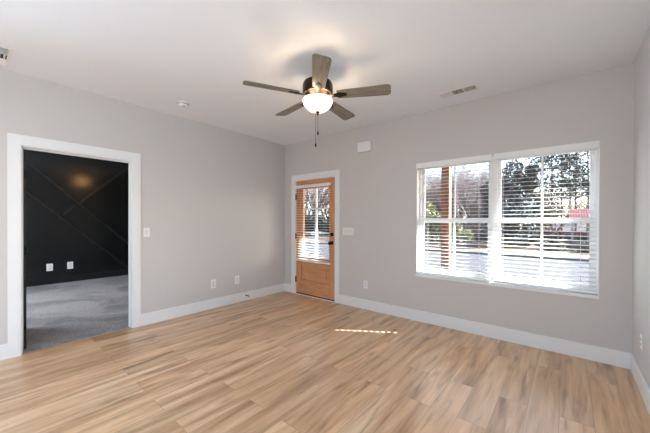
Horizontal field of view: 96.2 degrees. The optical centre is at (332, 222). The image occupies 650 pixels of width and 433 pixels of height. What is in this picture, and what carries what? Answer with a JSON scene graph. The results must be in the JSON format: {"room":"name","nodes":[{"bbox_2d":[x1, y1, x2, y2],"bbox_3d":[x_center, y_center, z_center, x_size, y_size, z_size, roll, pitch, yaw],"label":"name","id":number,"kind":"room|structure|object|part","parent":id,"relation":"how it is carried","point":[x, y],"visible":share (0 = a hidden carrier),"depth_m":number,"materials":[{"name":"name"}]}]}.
{"room":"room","nodes":[
{"label":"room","id":0,"kind":"room"},
{"bbox_2d":[23,149,127,279],"bbox_3d":[-6.015,-0.092,5.935,0.100,2.763,4.200,0,0,39],"label":"wall","id":1,"kind":"structure","parent":0,"point":[49,240],"depth_m":6.36,"materials":[{"name":"black paint"}]},
{"bbox_2d":[46,263,52,270],"bbox_3d":[-5.862,0.938,6.044,0.009,0.151,0.097,0,0,39],"label":"wall outlet","id":2,"kind":"object","parent":1,"relation":"attached to","point":[49,267],"visible":1,"depth_m":6.04,"materials":[{"name":"white plastic"}]},
{"bbox_2d":[67,262,72,268],"bbox_3d":[-5.661,0.932,6.293,0.009,0.151,0.097,0,0,39],"label":"wall outlet","id":3,"kind":"object","parent":1,"relation":"attached to","point":[69,264],"visible":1,"depth_m":6.29,"materials":[{"name":"white plastic"}]},
{"bbox_2d":[26,160,127,268],"bbox_3d":[-6.219,-0.165,5.585,0.020,2.614,4.624,0,0,39],"label":"trim","id":4,"kind":"structure","parent":1,"relation":"attached to","point":[27,161],"depth_m":6.42,"materials":[{"name":"black wood"}]},
{"bbox_2d":[26,269,127,286],"bbox_3d":[-5.974,1.215,5.903,0.015,0.142,4.000,0,0,39],"label":"baseboard","id":5,"kind":"structure","parent":1,"relation":"attached to","point":[68,278],"depth_m":6.34,"materials":[{"name":"black paint"}]},
{"bbox_2d":[0,68,284,344],"bbox_3d":[-3.462,-0.073,2.459,0.120,2.763,8.000,0,0,39],"label":"wall","id":6,"kind":"structure","parent":0,"point":[213,198],"depth_m":4.01,"materials":[{"name":"grey paint"}]},
{"bbox_2d":[0,344,7,360],"bbox_3d":[-4.520,1.237,1.050,0.015,0.146,4.478,0,0,39],"label":"baseboard","id":7,"kind":"structure","parent":6,"relation":"attached to","point":[4,347],"depth_m":2.77,"materials":[{"name":"white paint"}]},
{"bbox_2d":[23,151,27,348],"bbox_3d":[-3.463,0.282,3.277,0.903,2.023,0.113,0,0,39],"label":"door","id":8,"kind":"structure","parent":6,"relation":"in","point":[25,249],"depth_m":2.97,"materials":[{"name":"black paint"}]},
{"bbox_2d":[7,133,140,358],"bbox_3d":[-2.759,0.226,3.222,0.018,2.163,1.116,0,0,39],"label":"trim","id":9,"kind":"structure","parent":6,"relation":"attached to","point":[14,141],"depth_m":2.84,"materials":[{"name":"white paint"}]},
{"bbox_2d":[143,228,149,236],"bbox_3d":[-2.367,0.129,3.713,0.010,0.116,0.070,0,0,39],"label":"light switch","id":10,"kind":"object","parent":6,"relation":"attached to","point":[146,231],"visible":1,"depth_m":3.71,"materials":[{"name":"white plastic"}]},
{"bbox_2d":[141,283,284,325],"bbox_3d":[-1.656,1.234,4.596,0.015,0.146,2.406,0,0,39],"label":"baseboard","id":11,"kind":"structure","parent":6,"relation":"attached to","point":[165,314],"depth_m":4.31,"materials":[{"name":"white paint"}]},
{"bbox_2d":[211,279,215,287],"bbox_3d":[-1.803,0.935,4.417,0.009,0.130,0.081,0,0,39],"label":"wall outlet","id":12,"kind":"object","parent":6,"relation":"attached to","point":[213,282],"visible":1,"depth_m":4.42,"materials":[{"name":"white plastic"}]},
{"bbox_2d":[235,275,238,283],"bbox_3d":[-1.547,0.934,4.734,0.009,0.130,0.081,0,0,39],"label":"wall outlet","id":13,"kind":"object","parent":6,"relation":"attached to","point":[236,277],"visible":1,"depth_m":4.73,"materials":[{"name":"white plastic"}]},
{"bbox_2d":[0,275,649,432],"bbox_3d":[-3.274,1.357,2.244,8.816,0.104,8.100,0,0,39],"label":"floor","id":14,"kind":"structure","parent":0,"point":[281,362],"depth_m":2.49,"materials":[{"name":"brown wood"}]},
{"bbox_2d":[295,293,334,301],"bbox_3d":[-0.259,1.303,5.129,0.914,0.012,0.222,0,0,39],"label":"trim","id":15,"kind":"structure","parent":14,"relation":"on","point":[295,293],"depth_m":5.02,"materials":[{"name":"white paint"}]},
{"bbox_2d":[0,0,649,144],"bbox_3d":[-1.608,-1.520,0.960,4.876,0.150,8.340,0,0,39],"label":"ceiling","id":16,"kind":"structure","parent":0,"point":[156,55],"depth_m":2.44,"materials":[{"name":"white paint"}]},
{"bbox_2d":[0,46,11,66],"bbox_3d":[-2.941,-1.448,2.474,0.430,0.010,0.280,0,0,39],"label":"ceiling vent","id":17,"kind":"object","parent":16,"relation":"in","point":[5,53],"visible":1,"depth_m":2.54,"materials":[{"name":"white plastic"}]},
{"bbox_2d":[177,101,189,107],"bbox_3d":[-1.819,-1.430,3.553,0.144,0.046,0.144,0,0,39],"label":"smoke detector","id":18,"kind":"object","parent":16,"relation":"attached to","point":[183,104],"visible":1,"depth_m":3.52,"materials":[{"name":"white plastic"}]},
{"bbox_2d":[243,53,390,146],"bbox_3d":[-0.138,-1.072,2.735,1.277,0.748,1.273,0,0,39],"label":"ceiling fan","id":19,"kind":"object","parent":16,"relation":"hanging from","point":[317,89],"visible":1,"depth_m":2.60,"materials":[{"name":"brown wood"}]},
{"bbox_3d":[-0.525,-1.167,2.529,0.480,0.037,0.141,0,0,-24],"label":"blade","id":20,"kind":"part","parent":19,"relation":"part of","materials":[{"name":"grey wood"}]},
{"bbox_3d":[-0.418,-1.169,3.017,0.141,0.037,0.480,0,0,-42],"label":"blade","id":21,"kind":"part","parent":19,"relation":"part of","materials":[{"name":"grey wood"}]},
{"bbox_3d":[-0.136,-1.077,2.700,0.274,0.112,0.274,0,0,39],"label":"lamp shade","id":22,"kind":"part","parent":19,"relation":"part of","materials":[{"name":"beige glass"}]},
{"bbox_3d":[-0.094,-1.165,2.276,0.141,0.037,0.480,0,0,-6],"label":"blade","id":23,"kind":"part","parent":19,"relation":"part of","materials":[{"name":"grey wood"}]},
{"bbox_3d":[0.080,-1.167,3.066,0.141,0.037,0.480,0,0,30],"label":"blade","id":24,"kind":"part","parent":19,"relation":"part of","materials":[{"name":"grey wood"}]},
{"bbox_3d":[0.279,-1.165,2.608,0.480,0.037,0.141,0,0,12],"label":"blade","id":25,"kind":"part","parent":19,"relation":"part of","materials":[{"name":"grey wood"}]},
{"bbox_2d":[437,84,478,98],"bbox_3d":[1.384,-1.438,3.213,0.400,0.010,0.155,0,0,39],"label":"ceiling vent","id":26,"kind":"object","parent":16,"relation":"in","point":[465,89],"visible":1,"depth_m":3.20,"materials":[{"name":"white plastic"}]},
{"bbox_2d":[285,62,633,352],"bbox_3d":[0.954,0.084,4.143,4.876,3.063,0.170,0,0,39],"label":"wall","id":27,"kind":"structure","parent":0,"point":[378,185],"depth_m":3.40,"materials":[{"name":"grey paint"}]},
{"bbox_2d":[285,283,290,291],"bbox_3d":[-0.828,1.233,5.465,0.182,0.146,0.015,0,0,39],"label":"baseboard","id":28,"kind":"structure","parent":27,"relation":"attached to","point":[287,286],"depth_m":5.45,"materials":[{"name":"white paint"}]},
{"bbox_2d":[295,177,334,300],"bbox_3d":[-0.322,0.280,5.055,0.922,2.039,0.119,0,0,39],"label":"door","id":29,"kind":"structure","parent":27,"relation":"in","point":[317,280],"depth_m":5.05,"materials":[{"name":"brown wood"}]},
{"bbox_2d":[295,182,331,264],"bbox_3d":[-0.343,0.021,5.029,0.823,1.345,0.068,0,0,39],"label":"window blind","id":30,"kind":"object","parent":29,"relation":"attached to","point":[328,183],"visible":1,"depth_m":5.00,"materials":[{"name":"white plastic"}]},
{"bbox_3d":[-0.340,0.683,5.036,0.807,0.022,0.050,0,0,39],"label":"rail","id":31,"kind":"part","parent":30,"relation":"part of","materials":[{"name":"white plastic"}]},
{"bbox_3d":[-0.299,0.903,5.077,0.678,0.285,0.024,0,0,39],"label":"panel","id":32,"kind":"part","parent":29,"relation":"part of","materials":[{"name":"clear wood"}]},
{"bbox_3d":[-0.302,0.903,5.072,0.678,0.285,0.016,0,0,39],"label":"panel moulding","id":33,"kind":"part","parent":29,"relation":"part of","materials":[{"name":"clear wood"}]},
{"bbox_3d":[-0.293,0.009,5.077,0.678,1.235,0.048,0,0,39],"label":"glass frame","id":34,"kind":"part","parent":29,"relation":"part of","materials":[{"name":"clear wood"}]},
{"bbox_2d":[291,169,339,302],"bbox_3d":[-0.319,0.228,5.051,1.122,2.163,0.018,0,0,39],"label":"trim","id":35,"kind":"structure","parent":27,"relation":"attached to","point":[332,173],"depth_m":4.87,"materials":[{"name":"white paint"}]},
{"bbox_2d":[343,228,353,234],"bbox_3d":[0.256,0.148,4.591,0.194,0.099,0.010,0,0,39],"label":"light switch","id":36,"kind":"object","parent":27,"relation":"attached to","point":[346,231],"visible":1,"depth_m":4.59,"materials":[{"name":"white plastic"}]},
{"bbox_2d":[358,141,371,152],"bbox_3d":[0.486,-1.131,4.379,0.230,0.146,0.050,0,0,39],"label":"door chime","id":37,"kind":"object","parent":27,"relation":"attached to","point":[366,146],"visible":1,"depth_m":4.35,"materials":[{"name":"white plastic"}]},
{"bbox_2d":[364,280,367,287],"bbox_3d":[0.500,0.939,4.395,0.072,0.116,0.009,0,0,39],"label":"wall outlet","id":38,"kind":"object","parent":27,"relation":"attached to","point":[365,281],"visible":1,"depth_m":4.39,"materials":[{"name":"white plastic"}]},
{"bbox_2d":[419,156,493,281],"bbox_3d":[1.554,-0.042,3.709,0.908,1.478,0.082,0,0,39],"label":"window","id":39,"kind":"structure","parent":27,"relation":"in","point":[422,220],"depth_m":3.69,"materials":[{"name":"white plastic"}]},
{"bbox_2d":[416,154,491,281],"bbox_3d":[1.487,-0.048,3.633,0.901,1.458,0.068,0,0,39],"label":"window blind","id":40,"kind":"object","parent":39,"relation":"attached to","point":[434,164],"visible":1,"depth_m":3.59,"materials":[{"name":"white plastic"}]},
{"bbox_3d":[1.248,-0.032,3.835,0.003,1.403,0.055,0,0,39],"label":"ladder cord","id":41,"kind":"part","parent":40,"relation":"part of","materials":[{"name":"white fabric"}]},
{"bbox_3d":[1.489,0.670,3.641,0.885,0.022,0.050,0,0,39],"label":"rail","id":42,"kind":"part","parent":40,"relation":"part of","materials":[{"name":"white"}]},
{"bbox_3d":[1.734,-0.029,3.442,0.003,1.403,0.055,0,0,39],"label":"ladder cord","id":43,"kind":"part","parent":40,"relation":"part of","materials":[{"name":"white fabric"}]},
{"bbox_3d":[1.544,0.308,3.698,0.848,0.718,0.028,0,0,39],"label":"sash","id":44,"kind":"part","parent":39,"relation":"part of","materials":[{"name":"white plastic"}]},
{"bbox_3d":[1.564,-0.371,3.719,0.848,0.760,0.028,0,0,39],"label":"sash","id":45,"kind":"part","parent":39,"relation":"part of","materials":[{"name":"white plastic"}]},
{"bbox_2d":[339,294,629,368],"bbox_3d":[1.400,1.245,3.665,3.302,0.146,0.015,0,0,39],"label":"baseboard","id":46,"kind":"structure","parent":27,"relation":"attached to","point":[613,357],"depth_m":3.24,"materials":[{"name":"white paint"}]},
{"bbox_2d":[416,140,599,298],"bbox_3d":[1.846,-0.029,3.353,1.814,1.507,0.105,0,0,39],"label":"trim","id":47,"kind":"structure","parent":27,"relation":"attached to","point":[522,287],"depth_m":3.21,"materials":[{"name":"white paint"}]},
{"bbox_2d":[494,148,597,293],"bbox_3d":[2.258,-0.038,3.140,0.902,1.478,0.082,0,0,39],"label":"window","id":48,"kind":"structure","parent":27,"relation":"in","point":[497,172],"depth_m":3.06,"materials":[{"name":"white plastic"}]},
{"bbox_2d":[493,141,598,293],"bbox_3d":[2.195,-0.044,3.062,0.886,1.458,0.068,0,0,39],"label":"window blind","id":49,"kind":"object","parent":48,"relation":"attached to","point":[594,144],"visible":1,"depth_m":3.03,"materials":[{"name":"white"}]},
{"bbox_3d":[1.926,-0.028,3.288,0.003,1.403,0.055,0,0,39],"label":"ladder cord","id":50,"kind":"part","parent":49,"relation":"part of","materials":[{"name":"white fabric"}]},
{"bbox_3d":[2.199,-0.027,3.067,0.003,1.403,0.055,0,0,39],"label":"ladder cord","id":51,"kind":"part","parent":49,"relation":"part of","materials":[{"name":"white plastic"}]},
{"bbox_3d":[2.197,0.674,3.069,0.870,0.022,0.050,0,0,39],"label":"rail","id":52,"kind":"part","parent":49,"relation":"part of","materials":[{"name":"white"}]},
{"bbox_3d":[2.445,-0.025,2.868,0.003,1.403,0.055,0,0,39],"label":"ladder cord","id":53,"kind":"part","parent":49,"relation":"part of","materials":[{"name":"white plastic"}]},
{"bbox_3d":[2.248,0.312,3.129,0.842,0.718,0.028,0,0,39],"label":"sash","id":54,"kind":"part","parent":48,"relation":"part of","materials":[{"name":"white plastic"}]},
{"bbox_3d":[2.268,-0.367,3.151,0.842,0.760,0.028,0,0,39],"label":"sash","id":55,"kind":"part","parent":48,"relation":"part of","materials":[{"name":"white plastic"}]},
{"bbox_2d":[632,25,649,388],"bbox_3d":[0.184,-0.003,-0.596,0.120,2.863,8.170,0,0,39],"label":"wall","id":56,"kind":"structure","parent":0,"point":[641,158],"depth_m":2.31,"materials":[{"name":"grey paint"}]},
{"bbox_2d":[630,353,649,414],"bbox_3d":[0.181,1.255,-0.483,0.015,0.146,8.000,0,0,39],"label":"baseboard","id":57,"kind":"structure","parent":56,"relation":"attached to","point":[642,385],"depth_m":2.25,"materials":[{"name":"white paint"}]},
{"bbox_2d":[640,333,642,349],"bbox_3d":[2.428,0.941,2.292,0.009,0.116,0.072,0,0,39],"label":"wall outlet","id":58,"kind":"object","parent":56,"relation":"attached to","point":[641,336],"visible":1,"depth_m":2.27,"materials":[{"name":"white plastic"}]},
{"label":"outside","id":59,"kind":"structure","parent":0,"visible":0},
{"bbox_2d":[305,235,588,257],"bbox_3d":[36.842,2.916,52.285,180.000,2.300,119.830,0,0,39],"label":"lawn","id":60,"kind":"structure","parent":59,"point":[484,244],"depth_m":19.21,"materials":[{"name":"green plant"}]},
{"bbox_2d":[305,214,313,230],"bbox_3d":[-3.119,0.330,38.828,4.300,3.089,4.716,0,0,28],"label":"shrub","id":61,"kind":"object","parent":60,"relation":"on","point":[307,217],"visible":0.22,"depth_m":36.77,"materials":[{"name":"green plant"}]},
{"bbox_2d":[305,189,323,228],"bbox_3d":[-3.082,-3.313,37.862,8.866,10.109,10.066,0,0,1],"label":"bare tree","id":62,"kind":"object","parent":60,"relation":"on","point":[306,189],"visible":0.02,"depth_m":38.60,"materials":[{"name":"grey plant"}]},
{"bbox_2d":[305,188,328,237],"bbox_3d":[-1.253,-2.989,32.943,9.474,9.501,6.294,0,0,23],"label":"bare tree","id":63,"kind":"object","parent":60,"relation":"on","point":[327,189],"visible":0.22,"depth_m":32.62,"materials":[{"name":"grey plant"}]},
{"bbox_2d":[305,213,328,235],"bbox_3d":[-1.298,0.340,37.547,4.730,3.089,4.304,0,0,-34],"label":"shrub","id":64,"kind":"object","parent":60,"relation":"on","point":[312,221],"visible":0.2,"depth_m":36.76,"materials":[{"name":"green plant"}]},
{"bbox_2d":[310,187,328,230],"bbox_3d":[-0.243,-3.673,37.314,6.534,10.852,11.880,0,0,-21],"label":"bare tree","id":65,"kind":"object","parent":60,"relation":"on","point":[325,210],"visible":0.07,"depth_m":37.83,"materials":[{"name":"grey plant"}]},
{"bbox_2d":[318,217,328,235],"bbox_3d":[0.552,0.349,36.224,4.724,3.089,4.265,0,0,0],"label":"shrub","id":66,"kind":"object","parent":60,"relation":"on","point":[323,220],"visible":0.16,"depth_m":34.84,"materials":[{"name":"green plant"}]},
{"bbox_2d":[425,207,440,239],"bbox_3d":[9.235,0.153,26.884,3.815,3.392,2.863,0,0,-8],"label":"evergreen shrub","id":67,"kind":"object","parent":60,"relation":"on","point":[425,207],"visible":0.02,"depth_m":26.09,"materials":[{"name":"green plant"}]},
{"bbox_2d":[425,201,456,242],"bbox_3d":[8.104,-0.443,25.355,5.244,4.625,3.870,0,0,31],"label":"evergreen shrub","id":68,"kind":"object","parent":60,"relation":"on","point":[431,212],"visible":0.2,"depth_m":24.39,"materials":[{"name":"green plant"}]},
{"bbox_2d":[426,165,469,212],"bbox_3d":[12.179,-2.760,32.632,6.841,10.327,10.298,0,0,26],"label":"bare tree","id":69,"kind":"object","parent":60,"relation":"on","point":[437,205],"visible":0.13,"depth_m":31.91,"materials":[{"name":"grey plant"}]},
{"bbox_2d":[427,164,480,213],"bbox_3d":[14.842,-3.154,42.156,11.821,13.479,13.422,0,0,7],"label":"bare tree","id":70,"kind":"object","parent":60,"relation":"on","point":[471,164],"visible":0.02,"depth_m":37.92,"materials":[{"name":"grey plant"}]},
{"bbox_2d":[425,170,483,241],"bbox_3d":[9.601,-2.191,26.646,7.969,8.003,7.019,0,0,4],"label":"bare tree","id":71,"kind":"object","parent":60,"relation":"on","point":[432,195],"visible":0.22,"depth_m":25.37,"materials":[{"name":"grey plant"}]},
{"bbox_2d":[427,168,483,223],"bbox_3d":[16.831,-3.017,41.597,13.181,13.219,8.756,0,0,29],"label":"bare tree","id":72,"kind":"object","parent":60,"relation":"on","point":[480,168],"visible":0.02,"depth_m":40.21,"materials":[{"name":"grey plant"}]},
{"bbox_2d":[426,164,488,241],"bbox_3d":[11.672,-2.773,26.904,10.052,9.182,5.529,0,0,-17],"label":"bare tree","id":73,"kind":"object","parent":60,"relation":"on","point":[457,191],"visible":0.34,"depth_m":25.88,"materials":[{"name":"grey plant"}]},
{"bbox_2d":[436,173,481,239],"bbox_3d":[14.853,-2.215,29.662,8.127,9.267,9.227,0,0,14],"label":"bare tree","id":74,"kind":"object","parent":60,"relation":"on","point":[470,211],"visible":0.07,"depth_m":30.14,"materials":[{"name":"grey plant"}]},
{"bbox_2d":[451,224,475,243],"bbox_3d":[10.342,0.733,24.138,1.810,2.220,2.576,0,0,-39],"label":"evergreen shrub","id":75,"kind":"object","parent":60,"relation":"on","point":[457,226],"visible":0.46,"depth_m":23.62,"materials":[{"name":"green plant"}]},
{"bbox_2d":[432,166,504,228],"bbox_3d":[16.792,-2.668,35.211,12.163,12.215,10.713,0,0,-39],"label":"bare tree","id":76,"kind":"object","parent":60,"relation":"on","point":[464,224],"visible":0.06,"depth_m":36.16,"materials":[{"name":"grey plant"}]},
{"bbox_2d":[437,166,513,241],"bbox_3d":[11.045,-1.936,24.739,4.524,7.513,8.225,0,0,-14],"label":"bare tree","id":77,"kind":"object","parent":60,"relation":"on","point":[475,212],"visible":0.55,"depth_m":24.01,"materials":[{"name":"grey plant"}]},
{"bbox_2d":[476,232,487,241],"bbox_3d":[13.744,1.357,26.435,1.392,1.008,1.541,0,0,21],"label":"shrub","id":78,"kind":"object","parent":60,"relation":"on","point":[481,235],"visible":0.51,"depth_m":26.27,"materials":[{"name":"green plant"}]},
{"bbox_2d":[453,159,519,239],"bbox_3d":[14.688,-2.669,27.909,6.294,9.501,9.474,0,0,-17],"label":"bare tree","id":79,"kind":"object","parent":60,"relation":"on","point":[477,225],"visible":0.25,"depth_m":28.02,"materials":[{"name":"grey plant"}]},
{"bbox_2d":[451,158,528,232],"bbox_3d":[14.751,-2.220,26.911,8.238,8.262,5.473,0,0,36],"label":"bare tree","id":80,"kind":"object","parent":60,"relation":"on","point":[485,231],"visible":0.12,"depth_m":27.06,"materials":[{"name":"grey plant"}]},
{"bbox_2d":[501,239,514,248],"bbox_3d":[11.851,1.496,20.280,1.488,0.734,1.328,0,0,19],"label":"car","id":81,"kind":"object","parent":60,"relation":"on","point":[506,240],"visible":0.48,"depth_m":19.99,"materials":[{"name":"white metal"}]},
{"bbox_2d":[478,159,540,242],"bbox_3d":[12.975,-1.284,21.030,3.837,6.224,4.096,0,0,-4],"label":"evergreen tree","id":82,"kind":"object","parent":60,"relation":"on","point":[521,176],"visible":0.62,"depth_m":20.38,"materials":[{"name":"green plant"}]},
{"bbox_2d":[510,239,533,248],"bbox_3d":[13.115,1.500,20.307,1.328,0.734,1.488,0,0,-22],"label":"car","id":83,"kind":"object","parent":60,"relation":"on","point":[525,240],"visible":0.6,"depth_m":19.98,"materials":[{"name":"white metal"}]},
{"bbox_2d":[462,223,586,242],"bbox_3d":[25.539,1.624,39.452,13.782,4.300,9.000,0,0,39],"label":"brick house","id":84,"kind":"structure","parent":60,"relation":"on","point":[558,224],"depth_m":33.71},
{"bbox_2d":[504,185,548,233],"bbox_3d":[18.917,-1.029,29.509,4.989,7.581,4.673,0,0,-34],"label":"evergreen tree","id":85,"kind":"object","parent":60,"relation":"on","point":[506,185],"visible":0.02,"depth_m":28.31,"materials":[{"name":"green plant"}]},
{"bbox_2d":[521,187,565,231],"bbox_3d":[16.916,-0.695,24.263,3.520,5.219,3.426,0,0,-18],"label":"tree","id":86,"kind":"object","parent":60,"relation":"on","point":[547,209],"visible":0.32,"depth_m":23.36,"materials":[{"name":"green plant"}]},
{"bbox_2d":[524,155,571,199],"bbox_3d":[25.627,-5.366,35.147,4.750,17.971,4.728,0,0,7],"label":"pine tree","id":87,"kind":"object","parent":60,"relation":"on","point":[532,161],"visible":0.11,"depth_m":35.25,"materials":[{"name":"green plant"}]},
{"bbox_2d":[534,240,566,250],"bbox_3d":[13.884,1.507,18.651,1.328,0.734,1.488,0,0,-6],"label":"shrub","id":88,"kind":"object","parent":60,"relation":"on","point":[544,241],"visible":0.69,"depth_m":18.48,"materials":[{"name":"green plant"}]},
{"bbox_2d":[545,233,566,243],"bbox_3d":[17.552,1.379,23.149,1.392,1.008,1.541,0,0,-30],"label":"car","id":89,"kind":"object","parent":60,"relation":"on","point":[547,237],"visible":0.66,"depth_m":22.91,"materials":[{"name":"white metal"}]},
{"bbox_2d":[533,155,582,234],"bbox_3d":[21.780,-4.622,29.290,5.245,15.469,4.402,0,0,39],"label":"pine tree","id":90,"kind":"object","parent":60,"relation":"on","point":[546,157],"visible":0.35,"depth_m":28.87,"materials":[{"name":"green plant"}]},
{"bbox_2d":[535,154,587,241],"bbox_3d":[24.359,-5.358,31.379,4.767,17.971,4.718,0,0,41],"label":"pine tree","id":91,"kind":"object","parent":60,"relation":"on","point":[545,169],"visible":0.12,"depth_m":31.20,"materials":[{"name":"green plant"}]},
{"bbox_2d":[538,179,587,234],"bbox_3d":[25.234,-0.950,31.989,5.529,9.182,10.052,0,0,-8],"label":"bare tree","id":92,"kind":"object","parent":60,"relation":"on","point":[566,214],"visible":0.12,"depth_m":30.77,"materials":[{"name":"grey plant"}]},
{"bbox_2d":[557,241,576,250],"bbox_3d":[15.014,1.510,18.751,1.488,0.734,1.328,0,0,10],"label":"shrub","id":93,"kind":"object","parent":60,"relation":"on","point":[566,242],"visible":0.5,"depth_m":18.54,"materials":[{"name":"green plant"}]},
{"bbox_2d":[548,153,586,208],"bbox_3d":[29.771,-5.330,36.913,6.073,17.912,5.097,0,0,37],"label":"pine tree","id":94,"kind":"object","parent":60,"relation":"on","point":[564,198],"visible":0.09,"depth_m":36.79,"materials":[{"name":"green plant"}]},
{"bbox_2d":[553,185,586,216],"bbox_3d":[30.647,-1.409,35.796,10.066,10.109,8.866,0,0,10],"label":"bare tree","id":95,"kind":"object","parent":60,"relation":"on","point":[583,202],"visible":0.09,"depth_m":36.87,"materials":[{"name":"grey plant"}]},
{"bbox_2d":[554,152,589,234],"bbox_3d":[24.288,-4.850,29.262,5.521,16.284,4.634,0,0,-22],"label":"pine tree","id":96,"kind":"object","parent":60,"relation":"on","point":[576,155],"visible":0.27,"depth_m":28.85,"materials":[{"name":"green plant"}]},
{"bbox_2d":[563,234,583,242],"bbox_3d":[18.452,1.384,22.392,1.392,1.008,1.541,0,0,-39],"label":"shrub","id":97,"kind":"object","parent":60,"relation":"on","point":[569,237],"visible":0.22,"depth_m":22.15,"materials":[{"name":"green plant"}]},
{"bbox_2d":[560,151,589,234],"bbox_3d":[27.812,-5.348,31.554,4.734,17.971,4.733,0,0,-21],"label":"pine tree","id":98,"kind":"object","parent":60,"relation":"on","point":[587,155],"visible":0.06,"depth_m":31.43,"materials":[{"name":"green plant"}]},
{"bbox_2d":[569,208,588,242],"bbox_3d":[17.939,0.393,20.318,2.229,2.840,3.320,0,0,39],"label":"carport","id":99,"kind":"object","parent":60,"relation":"on","point":[572,213],"visible":0.21,"depth_m":20.74,"materials":[{"name":"red metal"}]},
{"bbox_3d":[16.368,0.910,19.865,0.120,1.800,0.120,0,0,39],"label":"post","id":100,"kind":"part","parent":99,"relation":"part of","materials":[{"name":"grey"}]},
{"bbox_2d":[569,152,589,194],"bbox_3d":[25.047,-4.605,26.980,4.402,15.469,5.245,0,0,8],"label":"pine tree","id":101,"kind":"object","parent":60,"relation":"on","point":[587,182],"visible":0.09,"depth_m":27.95,"materials":[{"name":"green plant"}]},
{"bbox_2d":[572,242,588,252],"bbox_3d":[15.353,1.515,17.494,1.488,0.734,1.328,0,0,9],"label":"shrub","id":102,"kind":"object","parent":60,"relation":"on","point":[582,243],"visible":0.41,"depth_m":17.45,"materials":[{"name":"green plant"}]},
{"bbox_3d":[0.474,1.638,6.055,4.300,0.540,2.200,0,0,39],"label":"porch slab","id":103,"kind":"object","parent":60,"relation":"on","visible":0},
{"bbox_2d":[441,167,452,269],"bbox_3d":[2.221,0.094,5.684,0.190,2.560,0.190,0,0,39],"label":"porch post","id":104,"kind":"object","parent":103,"relation":"on","point":[445,207],"visible":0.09,"depth_m":5.63,"materials":[{"name":"brown wood"}]},
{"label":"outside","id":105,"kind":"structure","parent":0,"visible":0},
{"bbox_2d":[305,243,588,283],"bbox_3d":[-2.216,1.921,19.835,160.000,0.270,8.200,0,0,39],"label":"road","id":106,"kind":"structure","parent":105,"point":[437,253],"depth_m":12.61,"materials":[{"name":"grey asphalt"}]},
{"bbox_2d":[305,241,588,261],"bbox_3d":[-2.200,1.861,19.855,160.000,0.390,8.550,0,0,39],"label":"kerb","id":107,"kind":"object","parent":106,"relation":"on","point":[306,241],"depth_m":15.55,"materials":[{"name":"concrete"}]}
]}

